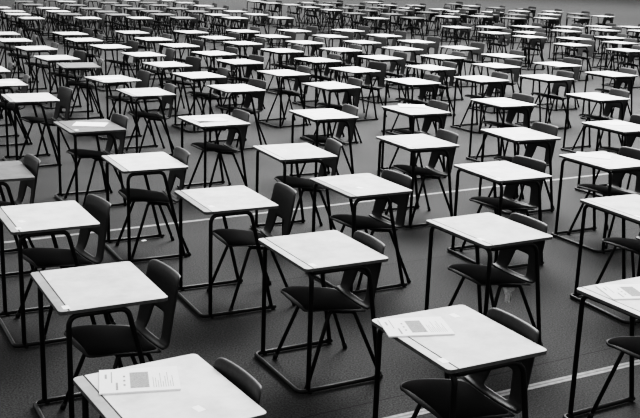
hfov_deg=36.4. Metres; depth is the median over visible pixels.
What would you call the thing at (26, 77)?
chair
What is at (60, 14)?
desk
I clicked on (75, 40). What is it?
desk
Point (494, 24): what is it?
chair
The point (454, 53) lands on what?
chair
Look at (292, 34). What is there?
chair
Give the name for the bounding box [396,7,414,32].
chair
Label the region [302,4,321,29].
chair
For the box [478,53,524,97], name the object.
desk
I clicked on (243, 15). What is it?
chair
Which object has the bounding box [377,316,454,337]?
booklet
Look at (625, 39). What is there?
chair
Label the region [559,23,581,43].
chair
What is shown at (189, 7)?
chair
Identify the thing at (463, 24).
chair
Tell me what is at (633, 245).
chair
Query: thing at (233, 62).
desk
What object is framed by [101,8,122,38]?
chair
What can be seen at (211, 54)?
desk
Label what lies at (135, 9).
desk
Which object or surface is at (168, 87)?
chair
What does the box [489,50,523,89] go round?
chair
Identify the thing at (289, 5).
desk
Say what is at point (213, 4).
chair
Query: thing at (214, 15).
desk
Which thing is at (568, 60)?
chair
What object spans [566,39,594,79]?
chair
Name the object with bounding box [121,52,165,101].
desk
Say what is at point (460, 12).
chair
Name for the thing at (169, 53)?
chair
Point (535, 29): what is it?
chair
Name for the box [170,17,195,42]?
desk
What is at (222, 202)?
desk
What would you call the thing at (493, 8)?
desk
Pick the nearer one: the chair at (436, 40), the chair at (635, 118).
the chair at (635, 118)
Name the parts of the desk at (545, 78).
leg, leg, floor rail, leg, leg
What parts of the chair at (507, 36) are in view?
backrest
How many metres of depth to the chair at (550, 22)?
29.73 m
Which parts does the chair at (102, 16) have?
backrest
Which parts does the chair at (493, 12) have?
backrest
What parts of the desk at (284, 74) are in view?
leg, floor rail, leg, leg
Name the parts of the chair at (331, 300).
leg, seat, leg, leg, backrest, leg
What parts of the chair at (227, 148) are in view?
leg, seat, leg, leg, leg, backrest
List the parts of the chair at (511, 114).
leg, seat, backrest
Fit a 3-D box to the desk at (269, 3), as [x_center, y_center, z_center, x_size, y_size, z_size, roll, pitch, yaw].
[-1.687,-6.675,33.250,0.538,0.720,0.612,-6,17,-29]
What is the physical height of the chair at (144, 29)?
0.802 m
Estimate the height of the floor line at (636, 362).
0.002 m
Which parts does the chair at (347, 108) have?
leg, seat, backrest, leg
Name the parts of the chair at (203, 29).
backrest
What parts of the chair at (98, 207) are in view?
leg, seat, leg, backrest, leg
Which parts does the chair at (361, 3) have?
backrest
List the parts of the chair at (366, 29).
backrest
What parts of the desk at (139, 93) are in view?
leg, leg, floor rail, leg, leg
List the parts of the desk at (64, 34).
leg, leg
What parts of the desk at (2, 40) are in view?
leg, leg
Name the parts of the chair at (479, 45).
backrest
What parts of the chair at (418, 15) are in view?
backrest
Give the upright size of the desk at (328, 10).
0.720 m
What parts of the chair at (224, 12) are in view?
backrest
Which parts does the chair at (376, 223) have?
seat, leg, backrest, leg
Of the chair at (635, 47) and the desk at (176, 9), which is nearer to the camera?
the chair at (635, 47)
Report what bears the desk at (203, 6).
on the floor
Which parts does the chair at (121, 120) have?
leg, seat, leg, leg, backrest, leg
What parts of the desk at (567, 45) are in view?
leg, leg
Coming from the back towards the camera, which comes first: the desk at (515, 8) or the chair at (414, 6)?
the desk at (515, 8)
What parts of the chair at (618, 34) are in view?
backrest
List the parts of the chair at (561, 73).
leg, backrest, leg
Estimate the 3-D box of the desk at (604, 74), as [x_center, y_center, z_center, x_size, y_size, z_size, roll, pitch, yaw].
[4.412,-1.712,14.909,0.538,0.721,0.612,-6,17,-29]
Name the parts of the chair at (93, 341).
leg, seat, leg, leg, leg, backrest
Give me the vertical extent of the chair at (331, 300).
0.765 m
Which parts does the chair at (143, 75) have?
leg, backrest, leg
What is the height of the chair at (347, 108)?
0.802 m
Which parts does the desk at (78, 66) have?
leg, leg, floor rail, leg, leg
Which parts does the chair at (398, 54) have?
backrest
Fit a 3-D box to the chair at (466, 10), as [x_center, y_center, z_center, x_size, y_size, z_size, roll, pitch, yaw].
[4.527,-6.136,31.836,0.518,0.802,0.479,-7,17,-32]
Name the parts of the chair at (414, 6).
backrest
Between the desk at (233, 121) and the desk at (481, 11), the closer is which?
the desk at (233, 121)
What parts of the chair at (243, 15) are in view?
backrest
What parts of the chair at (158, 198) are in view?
leg, leg, seat, leg, leg, backrest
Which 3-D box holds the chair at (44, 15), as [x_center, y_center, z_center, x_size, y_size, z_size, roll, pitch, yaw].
[-6.557,-4.081,22.451,0.518,0.802,0.479,-5,16,-24]
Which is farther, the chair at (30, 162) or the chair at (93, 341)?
the chair at (30, 162)
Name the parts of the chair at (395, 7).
backrest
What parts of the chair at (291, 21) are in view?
backrest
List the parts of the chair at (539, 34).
backrest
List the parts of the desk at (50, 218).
leg, floor rail, leg, leg, leg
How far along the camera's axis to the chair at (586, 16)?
30.63 m
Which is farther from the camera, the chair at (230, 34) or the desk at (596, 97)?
the chair at (230, 34)
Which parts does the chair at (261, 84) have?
backrest, leg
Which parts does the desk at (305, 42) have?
leg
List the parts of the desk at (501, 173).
leg, leg, leg, floor rail, leg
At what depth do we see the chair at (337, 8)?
30.30 m
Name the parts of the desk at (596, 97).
leg, floor rail, leg, leg, leg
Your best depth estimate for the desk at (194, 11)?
26.99 m
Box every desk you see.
[0,7,10,31]
[0,10,24,37]
[0,32,21,73]
[0,38,33,82]
[0,66,12,125]
[0,79,29,145]
[0,160,37,276]
[0,200,99,347]
[1,93,61,166]
[5,13,30,44]
[14,1,34,26]
[15,46,57,93]
[17,17,44,45]
[22,4,44,30]
[31,261,167,417]
[33,55,81,108]
[36,7,59,35]
[44,0,63,22]
[46,10,70,39]
[52,32,88,72]
[53,119,126,207]
[56,13,80,43]
[56,62,101,119]
[57,1,76,25]
[64,4,86,30]
[65,38,102,81]
[73,354,265,417]
[74,17,100,49]
[79,7,102,34]
[83,0,102,22]
[84,75,141,139]
[90,44,131,90]
[93,11,118,39]
[99,2,119,26]
[101,152,187,262]
[104,13,130,43]
[110,4,132,30]
[115,31,149,69]
[116,88,175,155]
[121,0,139,22]
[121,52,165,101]
[124,8,146,30]
[125,17,152,48]
[134,37,172,79]
[137,2,157,25]
[139,10,162,36]
[142,61,191,115]
[148,4,169,29]
[150,13,175,42]
[157,0,176,22]
[158,43,199,88]
[166,7,186,33]
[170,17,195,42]
[172,72,225,132]
[173,30,208,67]
[174,2,195,25]
[174,185,278,317]
[177,114,249,189]
[185,10,208,37]
[191,51,236,99]
[192,5,213,29]
[198,36,235,75]
[204,14,229,42]
[205,8,226,33]
[207,84,264,149]
[215,59,263,111]
[221,17,247,46]
[222,41,261,83]
[223,10,246,36]
[226,30,259,55]
[243,13,268,41]
[247,1,265,22]
[250,143,337,237]
[254,35,290,70]
[254,230,387,393]
[257,69,309,127]
[260,2,281,24]
[261,48,303,94]
[267,17,293,45]
[276,29,311,64]
[281,4,300,26]
[285,40,323,81]
[287,108,358,176]
[292,57,340,107]
[296,2,316,23]
[297,6,319,29]
[300,82,360,145]
[310,173,411,294]
[311,35,347,72]
[314,4,334,26]
[319,9,342,33]
[320,47,361,92]
[323,2,340,22]
[329,67,380,121]
[331,29,364,63]
[332,7,354,28]
[341,40,380,80]
[342,12,364,37]
[344,4,364,25]
[355,10,377,33]
[357,55,402,103]
[363,17,387,44]
[364,2,381,21]
[365,34,401,70]
[366,7,387,29]
[372,134,458,227]
[372,305,546,417]
[377,4,397,25]
[379,13,403,38]
[380,104,450,179]
[381,46,422,89]
[381,78,440,134]
[390,9,412,32]
[397,7,420,29]
[397,40,434,78]
[399,17,426,43]
[404,65,454,115]
[405,5,423,25]
[415,11,437,35]
[418,54,465,101]
[425,212,552,345]
[428,9,448,31]
[434,16,460,41]
[439,26,471,56]
[439,46,479,87]
[441,13,466,37]
[444,3,463,22]
[444,11,468,33]
[447,161,551,268]
[450,75,508,133]
[455,8,477,30]
[460,5,481,25]
[466,98,536,162]
[467,15,491,40]
[469,63,520,113]
[473,13,497,37]
[474,26,505,54]
[476,31,509,62]
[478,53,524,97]
[478,127,560,214]
[481,11,503,33]
[485,7,506,27]
[501,17,525,42]
[504,14,527,37]
[507,10,530,30]
[510,25,540,54]
[512,35,546,69]
[513,31,542,63]
[515,8,536,29]
[515,74,573,128]
[532,62,581,110]
[533,17,557,42]
[537,14,558,36]
[541,11,561,32]
[548,30,581,60]
[551,43,591,80]
[551,151,639,253]
[552,26,584,54]
[553,37,591,71]
[560,92,629,152]
[563,277,639,417]
[566,13,589,34]
[566,17,591,40]
[570,194,639,324]
[574,120,639,196]
[580,71,637,121]
[585,25,611,53]
[588,29,620,59]
[590,15,612,38]
[591,36,625,69]
[600,41,638,71]
[601,48,639,88]
[615,26,639,53]
[626,30,639,59]
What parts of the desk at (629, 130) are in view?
leg, floor rail, leg, leg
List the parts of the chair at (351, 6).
backrest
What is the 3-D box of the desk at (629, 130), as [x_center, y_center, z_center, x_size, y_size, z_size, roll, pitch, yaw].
[3.067,-0.507,10.090,0.538,0.721,0.612,-6,17,-28]
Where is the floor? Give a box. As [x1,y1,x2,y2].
[0,0,639,417]
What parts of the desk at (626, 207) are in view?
leg, floor rail, leg, leg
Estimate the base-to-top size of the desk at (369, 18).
0.720 m
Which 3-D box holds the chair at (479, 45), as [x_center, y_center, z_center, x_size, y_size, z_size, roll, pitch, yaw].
[2.860,-2.799,18.746,0.518,0.802,0.479,-10,18,-38]
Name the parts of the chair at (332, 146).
seat, leg, leg, leg, backrest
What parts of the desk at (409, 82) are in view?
leg, leg, leg, floor rail, leg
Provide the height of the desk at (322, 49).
0.720 m
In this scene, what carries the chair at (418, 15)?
on the floor
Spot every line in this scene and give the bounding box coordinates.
[4,173,607,242]
[384,360,639,417]
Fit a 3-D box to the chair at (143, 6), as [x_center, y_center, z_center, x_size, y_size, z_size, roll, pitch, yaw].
[-5.148,-5.344,27.509,0.518,0.802,0.479,-8,18,-34]
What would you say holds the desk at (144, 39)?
on the floor
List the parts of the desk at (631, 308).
leg, floor rail, leg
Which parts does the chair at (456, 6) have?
backrest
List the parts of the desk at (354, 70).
leg, leg, floor rail, leg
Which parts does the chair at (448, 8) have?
backrest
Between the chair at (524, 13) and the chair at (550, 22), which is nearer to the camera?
the chair at (550, 22)
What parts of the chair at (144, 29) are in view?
backrest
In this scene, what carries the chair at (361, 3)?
on the floor
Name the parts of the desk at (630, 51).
leg, floor rail, leg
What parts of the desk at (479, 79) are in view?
leg, leg, floor rail, leg, leg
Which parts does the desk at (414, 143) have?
leg, floor rail, leg, leg, leg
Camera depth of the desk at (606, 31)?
24.86 m
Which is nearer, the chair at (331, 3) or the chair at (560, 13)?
the chair at (560, 13)
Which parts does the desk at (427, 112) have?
leg, leg, floor rail, leg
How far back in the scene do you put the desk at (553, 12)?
33.88 m
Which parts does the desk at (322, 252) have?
leg, leg, floor rail, leg, leg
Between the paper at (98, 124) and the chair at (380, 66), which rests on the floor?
the chair at (380, 66)
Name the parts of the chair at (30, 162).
backrest, leg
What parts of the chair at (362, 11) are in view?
backrest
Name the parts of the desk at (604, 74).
leg, leg, floor rail, leg, leg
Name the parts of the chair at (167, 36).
backrest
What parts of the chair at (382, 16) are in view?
backrest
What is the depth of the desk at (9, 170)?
7.02 m
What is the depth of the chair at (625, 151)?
8.43 m
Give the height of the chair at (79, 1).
0.802 m
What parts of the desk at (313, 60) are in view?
leg, floor rail, leg, leg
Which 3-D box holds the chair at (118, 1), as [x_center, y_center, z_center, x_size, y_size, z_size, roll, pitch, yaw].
[-6.394,-6.062,30.113,0.518,0.802,0.479,-10,19,-38]
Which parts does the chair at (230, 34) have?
backrest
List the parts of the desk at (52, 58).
leg, leg, floor rail, leg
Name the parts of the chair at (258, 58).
backrest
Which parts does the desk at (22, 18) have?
leg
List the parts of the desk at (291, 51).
leg, floor rail, leg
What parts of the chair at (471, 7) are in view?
backrest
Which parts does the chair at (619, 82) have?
backrest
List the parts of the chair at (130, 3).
backrest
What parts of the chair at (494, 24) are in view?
backrest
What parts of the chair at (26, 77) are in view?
leg, leg, backrest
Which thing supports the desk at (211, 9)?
on the floor
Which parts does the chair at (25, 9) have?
backrest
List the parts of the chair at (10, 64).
backrest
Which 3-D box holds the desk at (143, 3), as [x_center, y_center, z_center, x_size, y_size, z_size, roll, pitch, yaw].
[-5.456,-6.174,30.819,0.538,0.720,0.612,-5,16,-25]
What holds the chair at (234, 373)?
on the floor
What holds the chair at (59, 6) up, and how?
on the floor
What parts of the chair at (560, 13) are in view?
backrest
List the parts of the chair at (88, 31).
backrest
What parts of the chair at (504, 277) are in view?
leg, seat, leg, leg, backrest, leg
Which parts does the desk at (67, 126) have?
leg, leg, floor rail, leg, leg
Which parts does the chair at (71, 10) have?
backrest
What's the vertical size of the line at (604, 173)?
0.002 m
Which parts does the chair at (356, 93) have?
leg, backrest, leg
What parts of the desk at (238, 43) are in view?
leg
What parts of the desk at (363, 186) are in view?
leg, leg, floor rail, leg, leg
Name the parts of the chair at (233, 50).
backrest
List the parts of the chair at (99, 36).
backrest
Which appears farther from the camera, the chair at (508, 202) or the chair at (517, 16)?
the chair at (517, 16)
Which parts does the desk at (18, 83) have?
leg, floor rail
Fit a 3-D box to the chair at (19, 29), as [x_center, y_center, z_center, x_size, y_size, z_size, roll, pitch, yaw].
[-5.840,-2.970,18.261,0.518,0.802,0.479,-5,16,-25]
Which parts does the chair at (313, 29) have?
backrest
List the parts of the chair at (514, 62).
backrest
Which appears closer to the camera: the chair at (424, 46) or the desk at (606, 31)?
the chair at (424, 46)
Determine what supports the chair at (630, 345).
on the floor
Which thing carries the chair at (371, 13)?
on the floor
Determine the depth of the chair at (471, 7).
33.76 m
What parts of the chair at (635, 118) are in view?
seat, leg, backrest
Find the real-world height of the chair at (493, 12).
0.802 m
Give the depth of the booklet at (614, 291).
4.88 m
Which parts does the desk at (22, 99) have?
leg, leg, floor rail, leg, leg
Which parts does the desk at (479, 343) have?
leg, leg, leg, leg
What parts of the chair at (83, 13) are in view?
backrest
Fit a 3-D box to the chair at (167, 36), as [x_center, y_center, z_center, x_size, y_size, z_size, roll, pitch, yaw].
[-3.078,-2.870,18.239,0.518,0.802,0.479,-8,18,-35]
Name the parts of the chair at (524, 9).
backrest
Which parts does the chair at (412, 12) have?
backrest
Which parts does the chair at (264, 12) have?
backrest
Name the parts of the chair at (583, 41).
backrest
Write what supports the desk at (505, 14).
on the floor
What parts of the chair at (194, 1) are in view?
backrest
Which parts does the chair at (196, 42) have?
backrest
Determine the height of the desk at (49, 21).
0.720 m
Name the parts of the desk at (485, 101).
leg, floor rail, leg, leg, leg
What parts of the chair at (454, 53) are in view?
backrest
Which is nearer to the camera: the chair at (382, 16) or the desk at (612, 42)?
the desk at (612, 42)
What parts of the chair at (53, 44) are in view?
leg, backrest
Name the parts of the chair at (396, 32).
backrest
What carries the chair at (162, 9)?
on the floor
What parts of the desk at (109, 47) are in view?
leg, leg, floor rail, leg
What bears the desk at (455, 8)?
on the floor
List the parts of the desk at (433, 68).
leg, leg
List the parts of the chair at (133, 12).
backrest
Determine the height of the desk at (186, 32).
0.720 m
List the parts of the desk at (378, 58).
leg, floor rail, leg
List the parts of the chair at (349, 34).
backrest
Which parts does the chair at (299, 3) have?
backrest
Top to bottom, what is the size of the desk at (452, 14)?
0.720 m
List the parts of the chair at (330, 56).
backrest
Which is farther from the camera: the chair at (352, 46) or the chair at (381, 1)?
the chair at (381, 1)
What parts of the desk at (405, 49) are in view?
floor rail, leg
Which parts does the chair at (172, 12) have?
backrest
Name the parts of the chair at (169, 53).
backrest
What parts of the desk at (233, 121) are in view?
leg, floor rail, leg, leg, leg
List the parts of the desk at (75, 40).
floor rail, leg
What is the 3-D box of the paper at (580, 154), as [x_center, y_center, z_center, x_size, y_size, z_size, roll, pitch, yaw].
[2.352,-0.461,8.374,0.297,0.003,0.210,7,15,19]
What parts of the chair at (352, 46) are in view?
backrest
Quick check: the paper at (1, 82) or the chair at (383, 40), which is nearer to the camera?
the paper at (1, 82)
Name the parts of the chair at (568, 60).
backrest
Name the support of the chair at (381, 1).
on the floor
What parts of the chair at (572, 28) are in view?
backrest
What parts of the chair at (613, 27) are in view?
backrest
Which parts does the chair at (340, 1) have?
backrest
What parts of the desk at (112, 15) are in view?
floor rail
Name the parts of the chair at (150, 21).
backrest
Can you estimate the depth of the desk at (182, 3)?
31.31 m
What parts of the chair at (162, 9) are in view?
backrest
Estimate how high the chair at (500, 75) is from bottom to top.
0.802 m
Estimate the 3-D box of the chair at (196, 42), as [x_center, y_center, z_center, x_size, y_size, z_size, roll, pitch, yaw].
[-2.341,-2.575,17.201,0.518,0.802,0.479,-10,19,-40]
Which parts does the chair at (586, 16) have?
backrest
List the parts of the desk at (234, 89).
leg, floor rail, leg, leg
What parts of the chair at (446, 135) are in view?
seat, leg, leg, leg, backrest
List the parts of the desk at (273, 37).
leg, leg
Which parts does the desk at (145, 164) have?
leg, leg, floor rail, leg, leg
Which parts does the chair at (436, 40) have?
backrest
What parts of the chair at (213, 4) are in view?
backrest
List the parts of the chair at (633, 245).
leg, seat, leg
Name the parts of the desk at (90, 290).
leg, floor rail, leg, leg, leg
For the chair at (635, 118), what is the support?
on the floor
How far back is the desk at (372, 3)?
36.05 m
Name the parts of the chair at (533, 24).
backrest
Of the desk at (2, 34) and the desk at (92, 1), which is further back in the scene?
the desk at (92, 1)
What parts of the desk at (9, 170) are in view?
leg, floor rail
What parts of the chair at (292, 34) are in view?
backrest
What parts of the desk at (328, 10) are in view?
floor rail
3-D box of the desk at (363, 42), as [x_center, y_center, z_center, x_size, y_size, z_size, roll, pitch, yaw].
[0.797,-2.910,19.056,0.538,0.720,0.612,-7,17,-31]
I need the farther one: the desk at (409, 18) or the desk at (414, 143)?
the desk at (409, 18)
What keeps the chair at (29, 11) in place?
on the floor
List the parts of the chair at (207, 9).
backrest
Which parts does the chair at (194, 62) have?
leg, leg, backrest, leg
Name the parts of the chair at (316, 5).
backrest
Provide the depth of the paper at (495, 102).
11.35 m
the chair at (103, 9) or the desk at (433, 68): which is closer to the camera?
the desk at (433, 68)
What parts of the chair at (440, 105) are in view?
leg, backrest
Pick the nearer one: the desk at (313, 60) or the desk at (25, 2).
the desk at (313, 60)
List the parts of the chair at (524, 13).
backrest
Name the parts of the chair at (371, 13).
backrest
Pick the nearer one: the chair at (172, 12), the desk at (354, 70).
the desk at (354, 70)
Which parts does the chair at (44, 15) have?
backrest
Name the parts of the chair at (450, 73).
backrest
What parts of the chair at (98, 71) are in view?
leg, leg, leg, backrest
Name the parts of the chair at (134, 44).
backrest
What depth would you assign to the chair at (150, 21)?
23.78 m
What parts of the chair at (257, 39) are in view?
backrest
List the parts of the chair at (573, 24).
backrest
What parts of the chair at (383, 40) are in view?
backrest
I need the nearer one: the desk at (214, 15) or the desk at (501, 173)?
the desk at (501, 173)
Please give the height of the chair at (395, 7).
0.802 m
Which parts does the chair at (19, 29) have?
backrest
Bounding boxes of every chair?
[0,4,15,31]
[0,28,23,72]
[0,62,13,117]
[0,74,32,144]
[0,154,45,269]
[6,7,28,37]
[7,35,38,81]
[9,10,31,42]
[15,194,115,339]
[19,0,37,25]
[19,86,74,161]
[24,14,46,45]
[24,42,57,92]
[28,1,46,30]
[41,5,62,33]
[46,50,89,104]
[52,8,73,38]
[60,259,180,417]
[62,28,95,70]
[64,0,81,23]
[64,10,87,43]
[64,113,131,206]
[65,58,103,117]
[75,34,103,79]
[76,2,87,27]
[83,14,105,46]
[87,0,105,22]
[88,5,105,34]
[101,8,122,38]
[102,40,137,88]
[105,0,122,23]
[108,70,151,134]
[113,2,133,29]
[114,11,135,42]
[115,147,190,258]
[122,27,153,67]
[126,83,175,152]
[132,14,153,45]
[135,5,147,26]
[139,48,174,99]
[140,33,170,77]
[146,0,162,23]
[149,8,166,36]
[155,11,177,42]
[158,56,201,113]
[171,39,204,86]
[174,5,192,27]
[176,14,198,42]
[179,27,208,66]
[180,0,198,24]
[184,67,228,129]
[187,109,249,188]
[193,8,210,32]
[198,3,216,27]
[202,47,238,96]
[207,11,230,41]
[207,32,238,71]
[207,182,296,310]
[209,5,228,31]
[213,358,262,404]
[215,78,266,147]
[222,54,264,108]
[226,8,246,35]
[226,14,248,40]
[233,37,265,82]
[244,26,259,58]
[247,11,269,40]
[249,0,266,21]
[264,0,281,23]
[265,31,295,69]
[266,65,310,125]
[267,45,303,91]
[272,14,294,41]
[273,231,384,388]
[274,138,341,234]
[284,2,302,25]
[288,26,316,62]
[290,37,323,80]
[299,104,358,176]
[300,54,340,105]
[301,0,318,23]
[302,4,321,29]
[314,77,362,142]
[316,2,333,25]
[322,7,342,32]
[322,31,353,68]
[325,0,342,21]
[328,44,361,83]
[329,169,411,289]
[335,5,353,28]
[341,26,369,61]
[347,2,365,25]
[347,61,386,118]
[348,10,367,37]
[353,36,386,76]
[360,7,377,32]
[367,51,406,100]
[368,0,383,21]
[369,15,388,44]
[370,5,389,29]
[385,3,396,24]
[385,11,404,34]
[385,129,458,224]
[386,30,406,68]
[388,100,448,169]
[390,74,439,131]
[392,42,427,87]
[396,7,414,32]
[400,308,538,417]
[403,14,424,40]
[405,5,419,29]
[409,36,439,75]
[415,3,425,25]
[418,9,438,35]
[426,51,464,99]
[430,7,449,29]
[437,61,456,115]
[439,13,460,41]
[444,11,465,36]
[444,23,471,54]
[446,1,462,19]
[447,9,467,32]
[448,213,547,343]
[456,42,484,85]
[459,71,507,131]
[459,155,545,251]
[461,6,477,28]
[467,3,480,23]
[471,13,492,40]
[475,93,533,159]
[478,58,521,110]
[480,23,503,52]
[481,11,499,36]
[483,29,511,62]
[488,122,557,208]
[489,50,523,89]
[492,9,503,25]
[503,15,525,40]
[509,12,528,34]
[513,8,530,30]
[516,23,541,53]
[519,32,545,68]
[520,28,545,62]
[528,6,535,20]
[531,70,573,127]
[541,15,558,41]
[541,57,580,108]
[544,12,562,35]
[552,27,580,58]
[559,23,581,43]
[566,34,592,70]
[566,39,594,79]
[567,146,639,247]
[570,15,589,33]
[571,88,629,149]
[572,11,589,28]
[587,336,639,417]
[590,67,636,117]
[592,114,639,189]
[593,13,613,36]
[593,23,615,46]
[594,26,621,58]
[595,232,639,284]
[596,33,627,68]
[605,38,636,70]
[609,45,639,86]
[628,24,639,39]
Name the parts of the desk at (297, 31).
leg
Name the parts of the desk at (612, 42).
leg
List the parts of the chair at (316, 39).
backrest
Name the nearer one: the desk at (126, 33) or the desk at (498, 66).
the desk at (498, 66)
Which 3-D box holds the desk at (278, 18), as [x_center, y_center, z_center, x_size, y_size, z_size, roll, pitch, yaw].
[-1.051,-4.672,25.609,0.538,0.720,0.612,-5,16,-25]
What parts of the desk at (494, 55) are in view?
leg, floor rail, leg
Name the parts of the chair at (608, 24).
backrest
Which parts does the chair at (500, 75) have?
leg, leg, backrest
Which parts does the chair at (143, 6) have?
backrest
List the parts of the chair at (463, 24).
backrest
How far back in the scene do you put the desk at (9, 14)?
23.36 m
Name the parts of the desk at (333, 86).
leg, leg, floor rail, leg, leg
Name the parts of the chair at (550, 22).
backrest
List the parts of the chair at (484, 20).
backrest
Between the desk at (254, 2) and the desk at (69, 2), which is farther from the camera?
the desk at (254, 2)
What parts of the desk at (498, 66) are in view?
leg, floor rail, leg, leg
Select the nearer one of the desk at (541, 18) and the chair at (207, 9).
the chair at (207, 9)
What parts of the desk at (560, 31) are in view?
leg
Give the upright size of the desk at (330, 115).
0.720 m
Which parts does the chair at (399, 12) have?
backrest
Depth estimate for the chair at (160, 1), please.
31.01 m
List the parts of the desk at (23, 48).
leg, leg, floor rail, leg, leg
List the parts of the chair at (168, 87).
leg, leg, leg, leg, backrest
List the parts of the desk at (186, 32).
leg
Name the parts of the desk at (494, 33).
leg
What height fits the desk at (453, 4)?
0.720 m
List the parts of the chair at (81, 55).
backrest, leg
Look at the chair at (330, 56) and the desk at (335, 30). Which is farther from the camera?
the desk at (335, 30)
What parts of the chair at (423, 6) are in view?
backrest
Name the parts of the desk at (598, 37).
leg, floor rail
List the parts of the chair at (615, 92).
leg, seat, leg, backrest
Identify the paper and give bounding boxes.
[0,81,15,83]
[29,47,48,48]
[72,122,107,126]
[96,77,120,79]
[136,53,155,54]
[193,117,228,121]
[333,48,351,49]
[398,104,425,107]
[492,101,518,104]
[575,152,611,158]
[601,121,635,125]
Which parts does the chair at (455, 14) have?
backrest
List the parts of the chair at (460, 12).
backrest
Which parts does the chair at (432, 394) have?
leg, seat, backrest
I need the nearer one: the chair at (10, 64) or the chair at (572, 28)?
the chair at (10, 64)
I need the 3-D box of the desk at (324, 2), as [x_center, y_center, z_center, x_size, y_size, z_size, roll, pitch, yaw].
[0.430,-7.082,35.097,0.538,0.720,0.612,-5,16,-26]
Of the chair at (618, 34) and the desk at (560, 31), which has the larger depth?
the desk at (560, 31)
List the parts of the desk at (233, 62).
leg, floor rail, leg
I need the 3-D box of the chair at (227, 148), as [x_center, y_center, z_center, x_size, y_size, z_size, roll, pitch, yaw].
[-0.984,-0.558,9.599,0.518,0.802,0.479,-7,17,-30]
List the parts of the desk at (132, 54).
leg, leg, leg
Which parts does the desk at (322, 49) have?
leg, leg, leg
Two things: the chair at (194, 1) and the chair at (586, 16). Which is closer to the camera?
the chair at (586, 16)
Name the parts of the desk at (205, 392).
leg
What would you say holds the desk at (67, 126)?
on the floor
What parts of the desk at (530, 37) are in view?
leg, leg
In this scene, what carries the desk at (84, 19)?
on the floor
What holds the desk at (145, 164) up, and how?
on the floor
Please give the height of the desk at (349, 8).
0.720 m
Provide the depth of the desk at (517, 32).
23.15 m
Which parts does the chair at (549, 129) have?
leg, backrest, leg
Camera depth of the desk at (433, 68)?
14.81 m
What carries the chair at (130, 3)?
on the floor
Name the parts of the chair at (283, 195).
leg, seat, leg, leg, backrest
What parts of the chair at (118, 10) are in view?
backrest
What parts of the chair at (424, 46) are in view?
backrest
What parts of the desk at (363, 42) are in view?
leg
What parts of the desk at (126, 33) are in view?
leg, floor rail, leg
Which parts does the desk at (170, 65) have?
floor rail, leg, leg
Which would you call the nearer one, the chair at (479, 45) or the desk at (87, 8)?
the chair at (479, 45)
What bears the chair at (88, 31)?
on the floor
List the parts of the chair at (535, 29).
backrest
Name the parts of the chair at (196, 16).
backrest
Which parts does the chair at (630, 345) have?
leg, seat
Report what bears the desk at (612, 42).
on the floor
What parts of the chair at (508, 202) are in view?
leg, seat, backrest, leg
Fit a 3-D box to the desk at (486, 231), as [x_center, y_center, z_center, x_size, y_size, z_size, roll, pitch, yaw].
[1.012,0.466,6.067,0.538,0.721,0.612,-6,17,-29]
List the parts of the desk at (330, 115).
leg, floor rail, leg, leg, leg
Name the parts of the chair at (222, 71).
leg, backrest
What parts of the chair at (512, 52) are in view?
backrest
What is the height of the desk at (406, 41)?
0.720 m
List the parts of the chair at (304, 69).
leg, leg, backrest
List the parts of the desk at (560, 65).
leg, floor rail, leg, leg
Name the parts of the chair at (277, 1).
backrest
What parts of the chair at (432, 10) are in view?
backrest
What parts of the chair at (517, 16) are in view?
backrest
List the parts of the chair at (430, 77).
leg, seat, backrest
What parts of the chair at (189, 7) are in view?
backrest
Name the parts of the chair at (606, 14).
backrest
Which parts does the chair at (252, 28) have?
backrest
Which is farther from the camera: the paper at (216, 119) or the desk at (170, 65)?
the desk at (170, 65)
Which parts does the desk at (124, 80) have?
leg, leg, leg, floor rail, leg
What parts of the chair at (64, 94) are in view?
leg, seat, leg, leg, backrest, leg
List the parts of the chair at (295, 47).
backrest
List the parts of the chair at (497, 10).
backrest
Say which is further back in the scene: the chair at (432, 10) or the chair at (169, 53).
the chair at (432, 10)
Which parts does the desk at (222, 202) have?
leg, leg, floor rail, leg, leg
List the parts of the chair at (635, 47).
backrest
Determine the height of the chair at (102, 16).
0.802 m
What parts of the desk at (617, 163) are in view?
leg, leg, floor rail, leg, leg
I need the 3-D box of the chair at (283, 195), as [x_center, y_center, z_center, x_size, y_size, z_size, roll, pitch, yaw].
[-0.453,0.242,6.630,0.518,0.780,0.480,-5,16,-24]
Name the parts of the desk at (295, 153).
leg, floor rail, leg, leg, leg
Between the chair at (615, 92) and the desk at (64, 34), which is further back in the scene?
the desk at (64, 34)
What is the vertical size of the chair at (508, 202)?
0.780 m
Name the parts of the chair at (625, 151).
leg, seat, leg, backrest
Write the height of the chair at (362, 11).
0.802 m
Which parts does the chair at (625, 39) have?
backrest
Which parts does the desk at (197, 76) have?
leg, leg, floor rail, leg, leg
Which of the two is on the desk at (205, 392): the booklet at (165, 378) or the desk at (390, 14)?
the booklet at (165, 378)
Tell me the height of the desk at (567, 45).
0.720 m
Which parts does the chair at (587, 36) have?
backrest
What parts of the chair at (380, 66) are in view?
leg, leg, backrest, leg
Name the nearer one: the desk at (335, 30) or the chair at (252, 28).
the chair at (252, 28)
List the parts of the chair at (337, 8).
backrest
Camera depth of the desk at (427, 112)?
10.54 m
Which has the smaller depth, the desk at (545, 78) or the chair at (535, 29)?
the desk at (545, 78)
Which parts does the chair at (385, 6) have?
backrest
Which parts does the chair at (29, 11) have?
backrest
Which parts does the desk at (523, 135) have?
leg, leg, leg, floor rail, leg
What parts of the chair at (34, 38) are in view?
backrest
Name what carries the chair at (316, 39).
on the floor
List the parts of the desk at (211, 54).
leg, leg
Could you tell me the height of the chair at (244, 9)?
0.802 m
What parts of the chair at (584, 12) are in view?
backrest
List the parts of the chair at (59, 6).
backrest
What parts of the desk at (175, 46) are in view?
leg, floor rail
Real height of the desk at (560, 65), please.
0.721 m
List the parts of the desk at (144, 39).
leg, floor rail, leg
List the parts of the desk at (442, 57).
floor rail, leg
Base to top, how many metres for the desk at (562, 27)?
0.720 m
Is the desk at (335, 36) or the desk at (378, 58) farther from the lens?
the desk at (335, 36)
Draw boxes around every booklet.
[99,366,180,394]
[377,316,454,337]
[595,284,639,299]

